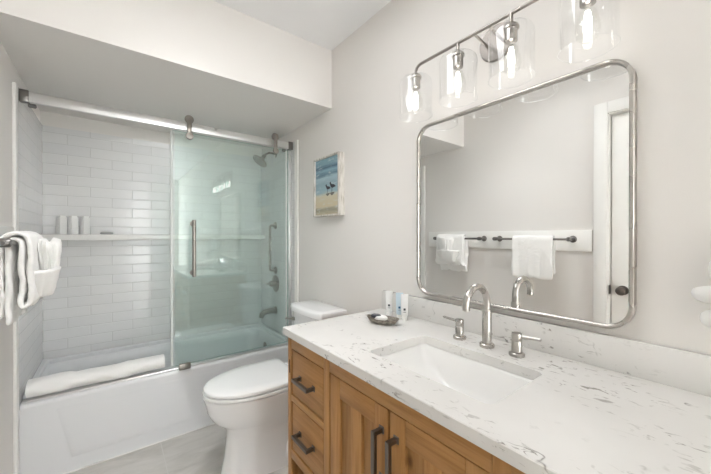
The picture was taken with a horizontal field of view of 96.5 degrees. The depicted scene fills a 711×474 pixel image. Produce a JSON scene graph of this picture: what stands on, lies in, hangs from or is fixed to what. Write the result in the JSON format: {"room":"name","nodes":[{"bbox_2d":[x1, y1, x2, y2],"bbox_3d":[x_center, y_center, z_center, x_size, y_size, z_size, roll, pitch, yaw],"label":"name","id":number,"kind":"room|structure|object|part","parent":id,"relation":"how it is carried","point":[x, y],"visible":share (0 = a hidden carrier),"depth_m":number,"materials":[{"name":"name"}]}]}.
{"room":"bathroom","nodes":[
{"label":"bathroom","id":0,"kind":"room"},
{"bbox_2d":[0,42,39,473],"bbox_3d":[-0.268,0.031,-0.357,0.100,2.488,6.360,0,0,-37],"label":"wall","id":1,"kind":"structure","parent":0,"point":[9,74],"depth_m":1.43,"materials":[{"name":"white paint"}]},
{"bbox_2d":[0,226,13,236],"bbox_3d":[-1.176,0.030,0.922,0.016,0.150,1.415,0,0,-37],"label":"trim","id":2,"kind":"structure","parent":1,"relation":"attached to","point":[3,229],"depth_m":1.37,"materials":[{"name":"white paint"}]},
{"bbox_2d":[0,238,17,247],"bbox_3d":[-1.327,0.019,1.214,0.099,0.050,0.524,0,0,-37],"label":"towel bar","id":3,"kind":"object","parent":1,"relation":"attached to","point":[4,242],"visible":0.52,"depth_m":1.04,"materials":[{"name":"grey metal"}]},
{"bbox_2d":[0,231,42,324],"bbox_3d":[-1.326,0.150,1.269,0.106,0.350,0.315,0,0,-37],"label":"bath towel","id":4,"kind":"object","parent":3,"relation":"hanging from","point":[18,262],"visible":0.88,"depth_m":1.17,"materials":[{"name":"white fabric"}]},
{"bbox_2d":[34,237,61,297],"bbox_3d":[-1.272,0.122,1.310,0.086,0.241,0.233,0,0,-37],"label":"washcloth","id":5,"kind":"object","parent":4,"relation":"on","point":[49,253],"visible":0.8,"depth_m":1.27,"materials":[{"name":"white fabric"}]},
{"bbox_2d":[12,82,18,473],"bbox_3d":[-1.658,0.261,1.548,0.013,2.015,0.050,0,0,-37],"label":"trim","id":6,"kind":"structure","parent":1,"relation":"attached to","point":[15,222],"depth_m":1.53,"materials":[{"name":"white paint"}]},
{"bbox_2d":[18,88,42,409],"bbox_3d":[-1.887,0.060,1.844,0.010,1.615,0.698,0,0,-37],"label":"tile","id":7,"kind":"structure","parent":1,"relation":"attached to","point":[29,125],"depth_m":1.80,"materials":[{"name":"white tile"}]},
{"bbox_2d":[40,111,261,156],"bbox_3d":[-1.532,0.021,2.625,1.725,2.488,0.090,0,0,-37],"label":"wall","id":8,"kind":"structure","parent":0,"point":[46,118],"depth_m":2.45,"materials":[{"name":"white paint"}]},
{"bbox_2d":[42,125,261,359],"bbox_3d":[-1.502,0.057,2.586,1.525,1.615,0.012,0,0,-37],"label":"tile","id":9,"kind":"structure","parent":8,"relation":"attached to","point":[107,294],"depth_m":2.46,"materials":[{"name":"white tile"}]},
{"bbox_2d":[40,234,264,240],"bbox_3d":[-1.466,0.002,2.540,1.505,0.042,0.105,0,0,-37],"label":"shower shelf","id":10,"kind":"object","parent":8,"relation":"attached to","point":[64,237],"visible":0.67,"depth_m":2.36,"materials":[{"name":"white ceramic"}]},
{"bbox_2d":[56,216,66,233],"bbox_3d":[-1.982,-0.081,2.140,0.042,0.126,0.043,0,0,19],"label":"toiletry bottle","id":11,"kind":"object","parent":10,"relation":"on","point":[61,221],"visible":0.91,"depth_m":2.12,"materials":[{"name":"white plastic"}]},
{"bbox_2d":[68,216,77,233],"bbox_3d":[-1.936,-0.081,2.176,0.042,0.126,0.043,0,0,19],"label":"toiletry bottle","id":12,"kind":"object","parent":10,"relation":"on","point":[72,220],"visible":0.85,"depth_m":2.16,"materials":[{"name":"white plastic"}]},
{"bbox_2d":[80,216,89,233],"bbox_3d":[-1.887,-0.081,2.214,0.042,0.126,0.043,0,0,19],"label":"toiletry bottle","id":13,"kind":"object","parent":10,"relation":"on","point":[84,220],"visible":0.89,"depth_m":2.20,"materials":[{"name":"white plastic"}]},
{"bbox_2d":[0,0,331,148],"bbox_3d":[-1.133,-1.033,2.102,1.525,0.377,1.220,0,0,-37],"label":"soffit","id":14,"kind":"structure","parent":0,"point":[221,66],"depth_m":1.69,"materials":[{"name":"white paint"}]},
{"bbox_2d":[69,424,287,473],"bbox_3d":[0.377,1.323,0.142,1.725,0.100,6.360,0,0,-37],"label":"floor","id":15,"kind":"structure","parent":0,"point":[200,451],"depth_m":1.81,"materials":[{"name":"grey tile"}]},
{"bbox_2d":[19,323,287,473],"bbox_3d":[-1.295,1.042,2.311,1.511,0.448,0.678,0,0,-37],"label":"bathtub","id":16,"kind":"object","parent":15,"relation":"on","point":[68,433],"visible":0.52,"depth_m":1.92,"materials":[{"name":"white ceramic"}]},
{"bbox_2d":[25,354,164,397],"bbox_3d":[-1.474,0.791,1.850,0.614,0.091,0.145,0,0,-37],"label":"rolled towel","id":17,"kind":"object","parent":16,"relation":"on","point":[65,380],"visible":1,"depth_m":1.77,"materials":[{"name":"white fabric"}]},
{"bbox_2d":[21,342,287,403],"bbox_3d":[-1.107,0.841,2.075,1.497,0.010,0.040,0,0,-37],"label":"track","id":18,"kind":"object","parent":16,"relation":"on","point":[101,384],"visible":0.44,"depth_m":1.90,"materials":[{"name":"silver metal"}]},
{"bbox_2d":[288,151,290,325],"bbox_3d":[-0.840,0.077,2.292,0.812,1.529,0.020,0,0,-37],"label":"door frame","id":19,"kind":"structure","parent":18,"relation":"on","point":[289,152],"depth_m":2.53,"materials":[{"name":"silver metal"}]},
{"bbox_3d":[-1.092,1.046,2.048,1.231,0.290,0.003,0,0,-37],"label":"apron panel","id":20,"kind":"part","parent":16,"relation":"part of","materials":[{"name":"white ceramic"}]},
{"bbox_2d":[179,362,190,370],"bbox_3d":[-1.096,0.826,2.035,0.065,0.039,0.035,0,0,-37],"label":"guide","id":21,"kind":"object","parent":16,"relation":"on","point":[183,366],"visible":1,"depth_m":2.02,"materials":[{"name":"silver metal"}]},
{"bbox_2d":[202,300,346,473],"bbox_3d":[-0.475,0.854,1.853,0.765,0.826,0.396,0,0,-37],"label":"toilet","id":22,"kind":"object","parent":15,"relation":"on","point":[250,401],"visible":0.62,"depth_m":1.68,"materials":[{"name":"white ceramic"}]},
{"bbox_3d":[-0.582,0.818,1.771,0.495,0.020,0.378,0,0,-37],"label":"seat","id":23,"kind":"part","parent":22,"relation":"part of","materials":[{"name":"white plastic"}]},
{"bbox_3d":[-0.584,0.791,1.769,0.481,0.033,0.372,0,0,-37],"label":"seat lid","id":24,"kind":"part","parent":22,"relation":"part of","materials":[{"name":"white plastic"}]},
{"bbox_3d":[-0.532,1.047,1.810,0.616,0.440,0.376,0,0,-37],"label":"bowl","id":25,"kind":"part","parent":22,"relation":"part of","materials":[{"name":"white ceramic"}]},
{"bbox_3d":[-0.253,0.654,2.023,0.198,0.345,0.380,0,0,-37],"label":"tank","id":26,"kind":"part","parent":22,"relation":"part of","materials":[{"name":"white ceramic"}]},
{"bbox_3d":[-0.256,0.461,2.019,0.214,0.040,0.396,0,0,-37],"label":"tank lid","id":27,"kind":"part","parent":22,"relation":"part of","materials":[{"name":"white ceramic"}]},
{"bbox_2d":[288,337,524,473],"bbox_3d":[0.302,0.840,0.984,0.576,0.861,1.254,0,0,-37],"label":"vanity cabinet","id":28,"kind":"object","parent":15,"relation":"on","point":[339,422],"visible":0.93,"depth_m":0.95,"materials":[{"name":"brown wood"}]},
{"bbox_3d":[-0.179,0.889,1.211,0.022,0.036,0.250,0,0,-37],"label":"rail","id":29,"kind":"part","parent":28,"relation":"part of","materials":[{"name":"brown wood"}]},
{"bbox_3d":[-0.199,0.775,1.195,0.036,0.020,0.124,0,0,-37],"label":"handle","id":30,"kind":"part","parent":28,"relation":"part of","materials":[{"name":"grey metal"}]},
{"bbox_3d":[-0.199,0.556,1.194,0.036,0.020,0.124,0,0,-37],"label":"handle","id":31,"kind":"part","parent":28,"relation":"part of","materials":[{"name":"grey metal"}]},
{"bbox_3d":[-0.179,0.659,1.210,0.022,0.024,0.250,0,0,-37],"label":"rail","id":32,"kind":"part","parent":28,"relation":"part of","materials":[{"name":"brown wood"}]},
{"bbox_3d":[-0.179,0.433,1.209,0.022,0.049,0.250,0,0,-37],"label":"rail","id":33,"kind":"part","parent":28,"relation":"part of","materials":[{"name":"brown wood"}]},
{"bbox_3d":[0.017,0.771,1.361,0.510,0.188,0.238,0,0,-37],"label":"drawer","id":34,"kind":"part","parent":28,"relation":"part of","materials":[{"name":"brown wood"}]},
{"bbox_3d":[0.017,0.552,1.360,0.510,0.178,0.238,0,0,-37],"label":"drawer","id":35,"kind":"part","parent":28,"relation":"part of","materials":[{"name":"brown wood"}]},
{"bbox_3d":[0.008,0.494,0.966,0.019,0.063,0.172,0,0,-37],"label":"rail","id":36,"kind":"part","parent":28,"relation":"part of","materials":[{"name":"brown wood"}]},
{"bbox_3d":[0.011,0.794,0.969,0.005,0.554,0.180,0,0,-37],"label":"panel","id":37,"kind":"part","parent":28,"relation":"part of","materials":[{"name":"brown wood"}]},
{"bbox_3d":[0.008,0.794,0.967,0.019,0.664,0.282,0,0,-37],"label":"door","id":38,"kind":"part","parent":28,"relation":"part of","materials":[{"name":"brown wood"}]},
{"bbox_3d":[0.058,0.591,0.857,0.036,0.150,0.020,0,0,-37],"label":"handle","id":39,"kind":"part","parent":28,"relation":"part of","materials":[{"name":"grey metal"}]},
{"bbox_3d":[0.092,0.591,0.813,0.036,0.150,0.020,0,0,-37],"label":"handle","id":40,"kind":"part","parent":28,"relation":"part of","materials":[{"name":"grey metal"}]},
{"bbox_3d":[0.096,0.434,0.850,0.022,0.049,0.580,0,0,-37],"label":"rail","id":41,"kind":"part","parent":28,"relation":"part of","materials":[{"name":"brown wood"}]},
{"bbox_3d":[0.187,0.795,0.739,0.005,0.554,0.180,0,0,-37],"label":"panel","id":42,"kind":"part","parent":28,"relation":"part of","materials":[{"name":"brown wood"}]},
{"bbox_3d":[0.185,0.494,0.736,0.019,0.063,0.172,0,0,-37],"label":"rail","id":43,"kind":"part","parent":28,"relation":"part of","materials":[{"name":"brown wood"}]},
{"bbox_3d":[0.185,0.795,0.737,0.019,0.664,0.282,0,0,-37],"label":"door","id":44,"kind":"part","parent":28,"relation":"part of","materials":[{"name":"brown wood"}]},
{"bbox_2d":[283,290,710,473],"bbox_3d":[0.318,0.345,0.992,0.576,0.125,1.295,0,0,-37],"label":"countertop","id":45,"kind":"structure","parent":28,"relation":"on","point":[594,402],"depth_m":0.78,"materials":[{"name":"white stone"}]},
{"bbox_2d":[367,314,398,324],"bbox_3d":[0.118,0.362,1.388,0.102,0.028,0.145,0,0,-37],"label":"soap dish","id":46,"kind":"object","parent":45,"relation":"on","point":[391,320],"visible":0.81,"depth_m":1.36,"materials":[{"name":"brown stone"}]},
{"bbox_2d":[371,313,380,317],"bbox_3d":[0.091,0.350,1.410,0.038,0.014,0.046,0,0,-37],"label":"soap bar","id":47,"kind":"object","parent":46,"relation":"in","point":[374,315],"visible":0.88,"depth_m":1.40,"materials":[{"name":"grey"}]},
{"bbox_2d":[375,315,387,320],"bbox_3d":[0.111,0.355,1.397,0.046,0.016,0.063,0,0,-37],"label":"soap bar","id":48,"kind":"object","parent":46,"relation":"in","point":[382,317],"visible":0.88,"depth_m":1.38,"materials":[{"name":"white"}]},
{"bbox_2d":[386,291,392,315],"bbox_3d":[0.161,0.317,1.520,0.029,0.118,0.029,0,0,-37],"label":"toiletry tube","id":49,"kind":"object","parent":45,"relation":"on","point":[389,294],"visible":0.95,"depth_m":1.51,"materials":[{"name":"white plastic"}]},
{"bbox_2d":[396,293,402,318],"bbox_3d":[0.204,0.317,1.473,0.029,0.118,0.029,0,0,-37],"label":"toiletry tube","id":50,"kind":"object","parent":45,"relation":"on","point":[398,295],"visible":0.75,"depth_m":1.47,"materials":[{"name":"blue plastic"}]},
{"bbox_2d":[401,294,407,320],"bbox_3d":[0.222,0.317,1.434,0.029,0.118,0.029,0,0,-37],"label":"toiletry tube","id":51,"kind":"object","parent":45,"relation":"on","point":[404,297],"visible":1,"depth_m":1.43,"materials":[{"name":"white plastic"}]},
{"bbox_2d":[380,344,532,403],"bbox_3d":[0.282,0.482,0.966,0.318,0.146,0.470,0,0,-37],"label":"sink","id":52,"kind":"object","parent":45,"relation":"in","point":[482,382],"visible":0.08,"depth_m":1.08,"materials":[{"name":"white ceramic"}]},
{"bbox_2d":[443,283,541,357],"bbox_3d":[0.407,0.266,1.062,0.160,0.224,0.355,0,0,-37],"label":"faucet","id":53,"kind":"object","parent":45,"relation":"on","point":[516,351],"visible":1,"depth_m":1.08,"materials":[{"name":"silver metal"}]},
{"bbox_3d":[0.362,0.313,1.212,0.010,0.014,0.063,0,0,-37],"label":"lever","id":54,"kind":"part","parent":53,"relation":"part of","materials":[{"name":"silver metal"}]},
{"bbox_3d":[0.387,0.341,1.179,0.047,0.072,0.047,0,0,-37],"label":"handle","id":55,"kind":"part","parent":53,"relation":"part of","materials":[{"name":"silver metal"}]},
{"bbox_3d":[0.409,0.266,1.059,0.160,0.224,0.049,0,0,-37],"label":"spout","id":56,"kind":"part","parent":53,"relation":"part of","materials":[{"name":"silver metal"}]},
{"bbox_3d":[0.515,0.342,1.012,0.047,0.072,0.047,0,0,-37],"label":"handle","id":57,"kind":"part","parent":53,"relation":"part of","materials":[{"name":"silver metal"}]},
{"bbox_3d":[0.540,0.313,0.980,0.010,0.014,0.063,0,0,-37],"label":"lever","id":58,"kind":"part","parent":53,"relation":"part of","materials":[{"name":"silver metal"}]},
{"bbox_3d":[0.384,0.435,0.476,0.022,0.049,0.290,0,0,-37],"label":"rail","id":59,"kind":"part","parent":28,"relation":"part of","materials":[{"name":"brown wood"}]},
{"bbox_2d":[213,0,390,50],"bbox_3d":[0.377,-1.265,0.133,1.725,0.100,6.360,0,0,-37],"label":"ceiling","id":60,"kind":"structure","parent":0,"point":[326,24],"depth_m":1.74,"materials":[{"name":"white paint"}]},
{"bbox_2d":[262,0,710,354],"bbox_3d":[1.021,0.027,0.632,0.100,2.488,6.360,0,0,-37],"label":"wall","id":61,"kind":"structure","parent":0,"point":[346,261],"depth_m":1.20,"materials":[{"name":"white paint"}]},
{"bbox_2d":[261,142,294,337],"bbox_3d":[-0.685,0.057,2.766,0.010,1.615,0.698,0,0,-37],"label":"tile","id":62,"kind":"structure","parent":61,"relation":"attached to","point":[273,174],"depth_m":2.75,"materials":[{"name":"white tile"}]},
{"bbox_2d":[19,88,292,151],"bbox_3d":[-1.101,-0.707,2.062,1.505,0.082,0.036,0,0,-37],"label":"shower rail","id":63,"kind":"object","parent":62,"relation":"attached to","point":[26,97],"visible":0.96,"depth_m":1.89,"materials":[{"name":"silver metal"}]},
{"bbox_2d":[170,115,286,366],"bbox_3d":[-0.829,0.014,2.210,0.795,1.604,0.076,0,0,-37],"label":"door","id":64,"kind":"structure","parent":63,"relation":"hanging from","point":[189,119],"depth_m":2.01,"materials":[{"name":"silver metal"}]},
{"bbox_3d":[-1.041,0.073,2.039,0.034,0.363,0.062,0,0,-37],"label":"pull handle","id":65,"kind":"part","parent":64,"relation":"part of","materials":[{"name":"silver metal"}]},
{"bbox_2d":[253,152,276,166],"bbox_3d":[-0.774,-0.673,2.712,0.198,0.152,0.136,0,0,-37],"label":"shower","id":66,"kind":"object","parent":62,"relation":"attached to","point":[259,160],"visible":0.95,"depth_m":2.69,"materials":[{"name":"silver metal"}]},
{"bbox_2d":[259,306,276,317],"bbox_3d":[-0.756,0.647,2.731,0.149,0.084,0.068,0,0,-37],"label":"tub spout","id":67,"kind":"object","parent":62,"relation":"attached to","point":[273,309],"visible":1,"depth_m":2.72,"materials":[{"name":"silver metal"}]},
{"bbox_2d":[266,275,278,291],"bbox_3d":[-0.721,0.406,2.758,0.059,0.148,0.150,0,0,-37],"label":"shower valve","id":68,"kind":"object","parent":62,"relation":"attached to","point":[274,283],"visible":1,"depth_m":2.74,"materials":[{"name":"silver metal"}]},
{"bbox_3d":[-0.740,0.406,2.775,0.050,0.048,0.100,0,0,-37],"label":"lever","id":69,"kind":"part","parent":68,"relation":"part of","materials":[{"name":"silver metal"}]},
{"bbox_3d":[-0.702,0.406,2.772,0.011,0.148,0.148,0,0,-37],"label":"trim plate","id":70,"kind":"part","parent":68,"relation":"part of","materials":[{"name":"silver metal"}]},
{"bbox_2d":[269,222,276,273],"bbox_3d":[-0.722,0.094,2.755,0.063,0.455,0.066,0,0,-37],"label":"grab bar","id":71,"kind":"object","parent":62,"relation":"attached to","point":[274,225],"visible":1,"depth_m":2.73,"materials":[{"name":"silver metal"}]},
{"bbox_2d":[294,140,298,301],"bbox_3d":[-0.458,0.258,2.469,0.013,2.015,0.050,0,0,-37],"label":"trim","id":72,"kind":"structure","parent":61,"relation":"attached to","point":[296,143],"depth_m":2.45,"materials":[{"name":"white paint"}]},
{"bbox_2d":[313,151,344,216],"bbox_3d":[-0.179,-0.331,2.075,0.047,0.390,0.306,0,0,-37],"label":"framed picture","id":73,"kind":"object","parent":61,"relation":"attached to","point":[329,170],"visible":1,"depth_m":2.04,"materials":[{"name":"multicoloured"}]},
{"bbox_2d":[316,154,337,214],"bbox_3d":[-0.184,-0.331,2.071,0.008,0.368,0.284,0,0,-37],"label":"print","id":74,"kind":"object","parent":73,"relation":"attached to","point":[326,166],"depth_m":2.06,"materials":[{"name":"multicoloured"}]},
{"bbox_2d":[399,0,620,116],"bbox_3d":[0.463,-0.653,1.127,0.181,0.278,0.762,0,0,-37],"label":"vanity light","id":75,"kind":"object","parent":61,"relation":"attached to","point":[498,41],"visible":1,"depth_m":1.16,"materials":[{"name":"silver metal"}]},
{"bbox_3d":[0.259,-0.599,1.361,0.142,0.164,0.142,0,0,-37],"label":"lamp shade","id":76,"kind":"part","parent":75,"relation":"part of","materials":[{"name":"clear glass"}]},
{"bbox_2d":[410,73,421,89],"bbox_3d":[0.259,-0.669,1.361,0.048,0.064,0.048,0,0,-37],"label":"socket","id":77,"kind":"object","parent":75,"relation":"attached to","point":[415,78],"depth_m":1.34,"materials":[{"name":"silver metal"}]},
{"bbox_2d":[451,50,464,69],"bbox_3d":[0.386,-0.669,1.195,0.048,0.064,0.048,0,0,-37],"label":"socket","id":78,"kind":"object","parent":75,"relation":"attached to","point":[457,56],"depth_m":1.18,"materials":[{"name":"silver metal"}]},
{"bbox_3d":[0.386,-0.598,1.195,0.142,0.164,0.142,0,0,-37],"label":"lamp shade","id":79,"kind":"part","parent":75,"relation":"part of","materials":[{"name":"clear glass"}]},
{"bbox_3d":[0.465,-0.723,1.171,0.097,0.024,0.010,0,0,-37],"label":"arm","id":80,"kind":"part","parent":75,"relation":"part of","materials":[{"name":"silver metal"}]},
{"bbox_3d":[0.525,-0.725,1.181,0.016,0.136,0.136,0,0,-37],"label":"plate","id":81,"kind":"part","parent":75,"relation":"part of","materials":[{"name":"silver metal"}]},
{"bbox_3d":[0.499,-0.723,1.127,0.097,0.024,0.010,0,0,-37],"label":"arm","id":82,"kind":"part","parent":75,"relation":"part of","materials":[{"name":"silver metal"}]},
{"bbox_2d":[503,21,518,44],"bbox_3d":[0.508,-0.668,1.036,0.048,0.064,0.048,0,0,-37],"label":"socket","id":83,"kind":"object","parent":75,"relation":"attached to","point":[510,30],"depth_m":1.02,"materials":[{"name":"silver metal"}]},
{"bbox_3d":[0.508,-0.598,1.036,0.142,0.164,0.142,0,0,-37],"label":"lamp shade","id":84,"kind":"part","parent":75,"relation":"part of","materials":[{"name":"clear glass"}]},
{"bbox_2d":[579,0,595,8],"bbox_3d":[0.636,-0.668,0.869,0.048,0.064,0.048,0,0,-37],"label":"socket","id":85,"kind":"object","parent":75,"relation":"attached to","point":[583,4],"depth_m":0.87,"materials":[{"name":"silver metal"}]},
{"bbox_3d":[0.636,-0.597,0.869,0.142,0.164,0.142,0,0,-37],"label":"lamp shade","id":86,"kind":"part","parent":75,"relation":"part of","materials":[{"name":"clear glass"}]},
{"bbox_2d":[417,59,636,328],"bbox_3d":[0.527,-0.122,1.168,0.030,0.766,0.771,0,0,-37],"label":"wall mirror","id":87,"kind":"object","parent":61,"relation":"attached to","point":[528,196],"visible":1,"depth_m":1.05,"materials":[{"name":"silver metal"}]},
{"bbox_2d":[382,290,710,396],"bbox_3d":[0.538,0.330,1.160,0.021,0.095,1.293,0,0,-37],"label":"backsplash","id":88,"kind":"structure","parent":61,"relation":"attached to","point":[687,370],"depth_m":0.94,"materials":[{"name":"white stone"}]},
{"bbox_3d":[0.888,0.046,0.681,0.052,0.125,0.106,0,0,-37],"label":"towel ring","id":89,"kind":"object","parent":61,"relation":"attached to","visible":0},
{"bbox_2d":[691,261,710,327],"bbox_3d":[0.854,0.112,0.675,0.058,0.205,0.192,0,0,-37],"label":"hand towel","id":90,"kind":"object","parent":89,"relation":"hanging from","point":[703,293],"visible":1,"depth_m":0.73,"materials":[{"name":"white fabric"}]}
]}

